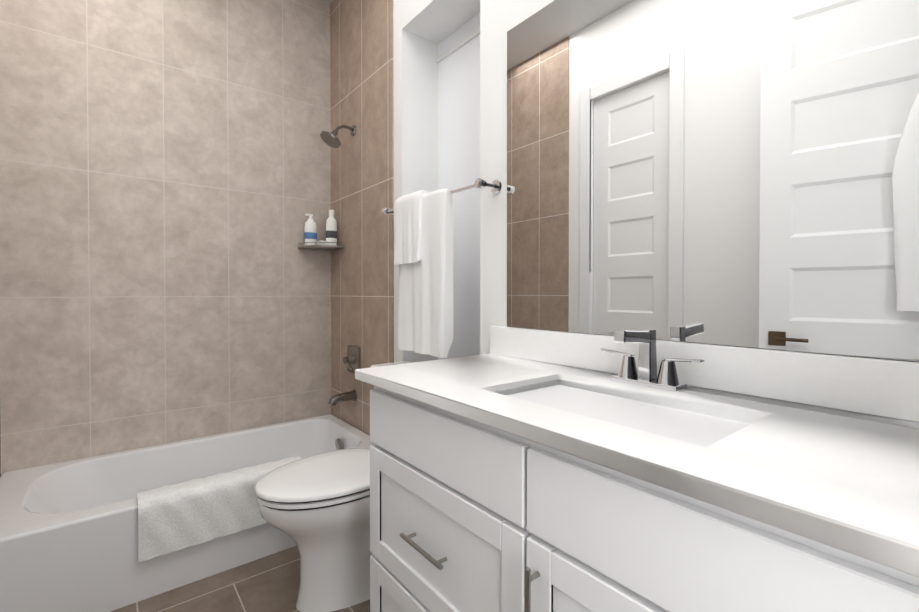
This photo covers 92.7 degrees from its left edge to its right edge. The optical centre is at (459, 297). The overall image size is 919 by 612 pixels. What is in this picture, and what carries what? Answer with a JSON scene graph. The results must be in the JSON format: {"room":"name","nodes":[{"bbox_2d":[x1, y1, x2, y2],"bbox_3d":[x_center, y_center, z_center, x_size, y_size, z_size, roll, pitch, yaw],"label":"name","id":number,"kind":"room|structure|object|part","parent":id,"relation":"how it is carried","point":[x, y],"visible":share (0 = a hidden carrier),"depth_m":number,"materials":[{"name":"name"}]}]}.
{"room":"bathroom","nodes":[
{"label":"bathroom","id":0,"kind":"room"},
{"bbox_2d":[110,546,369,611],"bbox_3d":[-0.132,1.197,0.858,2.420,0.100,4.875,0,1,-39],"label":"floor","id":1,"kind":"structure","parent":0,"point":[270,583],"depth_m":1.69,"materials":[{"name":"tile"}]},
{"bbox_2d":[0,414,373,611],"bbox_3d":[-1.192,0.941,2.108,1.516,0.385,0.790,0,1,-39],"label":"bathtub","id":2,"kind":"object","parent":1,"relation":"on","point":[109,532],"visible":0.81,"depth_m":1.75,"materials":[{"name":"white ceramic"}]},
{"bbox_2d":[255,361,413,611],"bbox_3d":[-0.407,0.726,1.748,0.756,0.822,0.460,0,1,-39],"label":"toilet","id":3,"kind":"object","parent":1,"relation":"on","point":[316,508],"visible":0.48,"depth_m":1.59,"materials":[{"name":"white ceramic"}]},
{"bbox_3d":[-0.489,0.681,1.683,0.547,0.052,0.406,0,1,-39],"label":"seat","id":4,"kind":"part","parent":3,"relation":"part of","materials":[{"name":"white plastic"}]},
{"bbox_2d":[355,374,918,611],"bbox_3d":[0.325,0.697,0.968,0.576,0.895,1.282,0,1,-39],"label":"bathroom vanity","id":5,"kind":"object","parent":1,"relation":"on","point":[536,470],"depth_m":0.75,"materials":[{"name":"white paint"}]},
{"bbox_2d":[355,354,918,561],"bbox_3d":[0.317,0.235,0.980,0.568,0.030,1.317,0,1,-39],"label":"countertop","id":6,"kind":"structure","parent":5,"relation":"on","point":[853,475],"depth_m":0.67,"materials":[{"name":"white stone"}]},
{"bbox_2d":[503,378,750,441],"bbox_3d":[0.324,0.314,0.949,0.340,0.152,0.555,0,1,-39],"label":"sink","id":7,"kind":"object","parent":6,"relation":"in","point":[681,419],"depth_m":0.98,"materials":[{"name":"white ceramic"}]},
{"bbox_2d":[599,329,706,389],"bbox_3d":[0.434,0.147,1.070,0.160,0.143,0.263,0,1,-39],"label":"faucet","id":8,"kind":"object","parent":6,"relation":"on","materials":[{"name":"silver metal"}]},
{"bbox_2d":[438,13,479,359],"bbox_3d":[0.101,-0.102,2.125,0.080,2.470,0.590,0,1,-39],"label":"window","id":9,"kind":"structure","parent":0,"point":[459,118],"depth_m":2.16,"materials":[{"name":"white"}]},
{"bbox_2d":[436,27,479,62],"bbox_3d":[0.065,-1.249,2.084,0.012,0.025,0.590,0,1,-39],"label":"trim","id":10,"kind":"structure","parent":9,"relation":"attached to","point":[459,44],"depth_m":2.16,"materials":[{"name":"white paint"}]},
{"bbox_2d":[393,0,917,361],"bbox_3d":[0.297,-0.387,1.700,0.300,3.050,3.285,0,1,-39],"label":"wall","id":11,"kind":"structure","parent":0,"point":[499,19],"depth_m":2.01,"materials":[{"name":"white paint"}]},
{"bbox_2d":[330,0,393,434],"bbox_3d":[-0.592,-0.567,2.566,0.010,2.710,0.800,0,1,-39],"label":"wall tile","id":12,"kind":"structure","parent":11,"relation":"attached to","point":[362,158],"depth_m":2.52,"materials":[{"name":"brown tile"}]},
{"bbox_2d":[320,125,355,147],"bbox_3d":[-0.703,-0.941,2.531,0.200,0.151,0.124,0,1,-39],"label":"shower head","id":13,"kind":"object","parent":12,"relation":"attached to","point":[331,139],"visible":1,"depth_m":2.51},
{"bbox_2d":[328,390,356,404],"bbox_3d":[-0.687,0.586,2.560,0.161,0.074,0.068,0,1,-39],"label":"spout","id":14,"kind":"object","parent":12,"relation":"attached to","point":[342,397],"visible":1,"depth_m":2.55,"materials":[{"name":"silver metal"}]},
{"bbox_2d":[343,345,360,372],"bbox_3d":[-0.642,0.368,2.577,0.072,0.156,0.181,0,1,-39],"label":"shower valve","id":15,"kind":"object","parent":12,"relation":"attached to","point":[352,360],"visible":0.83,"depth_m":2.57,"materials":[{"name":"silver metal"}]},
{"bbox_3d":[-0.643,0.384,2.540,0.024,0.072,0.124,0,1,-39],"label":"lever","id":16,"kind":"part","parent":15,"relation":"part of","materials":[{"name":"silver metal"}]},
{"bbox_2d":[382,178,501,357],"bbox_3d":[-0.130,-0.113,1.890,0.133,0.706,0.754,0,1,-39],"label":"towel rail","id":17,"kind":"object","parent":11,"relation":"attached to","point":[423,236],"visible":1,"depth_m":1.85,"materials":[{"name":"white fabric"}]},
{"bbox_2d":[394,190,429,264],"bbox_3d":[-0.211,-0.308,1.964,0.102,0.316,0.210,0,1,-39],"label":"hand towel","id":18,"kind":"object","parent":17,"relation":"hanging from","point":[409,208],"depth_m":1.91,"materials":[{"name":"white fabric"}]},
{"bbox_2d":[398,189,452,357],"bbox_3d":[-0.158,-0.102,1.900,0.060,0.685,0.370,0,1,-39],"label":"bath towel","id":19,"kind":"object","parent":17,"relation":"hanging from","point":[425,218],"depth_m":1.85,"materials":[{"name":"white fabric"}]},
{"bbox_2d":[490,326,918,421],"bbox_3d":[0.532,0.165,1.149,0.020,0.105,1.317,0,1,-39],"label":"backsplash","id":20,"kind":"structure","parent":11,"relation":"attached to","point":[869,385],"depth_m":0.95,"materials":[{"name":"white stone"}]},
{"bbox_2d":[507,0,918,361],"bbox_3d":[0.562,-0.425,1.118,0.008,1.074,1.239,0,1,-39],"label":"mirror","id":21,"kind":"object","parent":11,"relation":"attached to","point":[743,173],"visible":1,"depth_m":1.04,"materials":[{"name":"clear glass"}]},
{"bbox_3d":[-1.444,-0.396,2.490,2.420,3.050,0.120,0,1,-39],"label":"wall","id":22,"kind":"structure","parent":0,"visible":0},
{"bbox_2d":[0,0,330,474],"bbox_3d":[-1.443,-0.565,2.406,1.520,2.710,0.010,0,1,-39],"label":"wall tile","id":23,"kind":"structure","parent":22,"relation":"attached to","point":[165,176],"depth_m":2.30,"materials":[{"name":"beige tile"}]},
{"bbox_2d":[298,210,344,249],"bbox_3d":[-0.862,-0.425,2.725,0.215,0.237,0.215,0,1,-39],"label":"corner shelf","id":24,"kind":"object","parent":22,"relation":"attached to","point":[310,236],"visible":1,"depth_m":2.71,"materials":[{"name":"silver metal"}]},
{"bbox_2d":[304,214,316,245],"bbox_3d":[-0.929,-0.419,2.734,0.078,0.200,0.054,0,1,-39],"label":"bottle","id":25,"kind":"object","parent":24,"relation":"on","point":[310,228],"depth_m":2.71,"materials":[{"name":"white plastic"}]},
{"bbox_2d":[326,210,336,244],"bbox_3d":[-0.798,-0.431,2.729,0.070,0.224,0.049,0,1,-39],"label":"bottle","id":26,"kind":"object","parent":24,"relation":"on","point":[331,223],"depth_m":2.71,"materials":[{"name":"white plastic"}]},
{"bbox_3d":[-1.805,-0.386,1.530,0.120,3.050,0.933,0,1,-39],"label":"wall","id":27,"kind":"structure","parent":0,"visible":0},
{"bbox_2d":[0,421,0,476],"bbox_3d":[-1.809,-0.557,1.639,0.010,2.710,0.735,0,1,-39],"label":"wall tile","id":28,"kind":"structure","parent":27,"relation":"attached to","point":[0,448],"depth_m":1.94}
]}

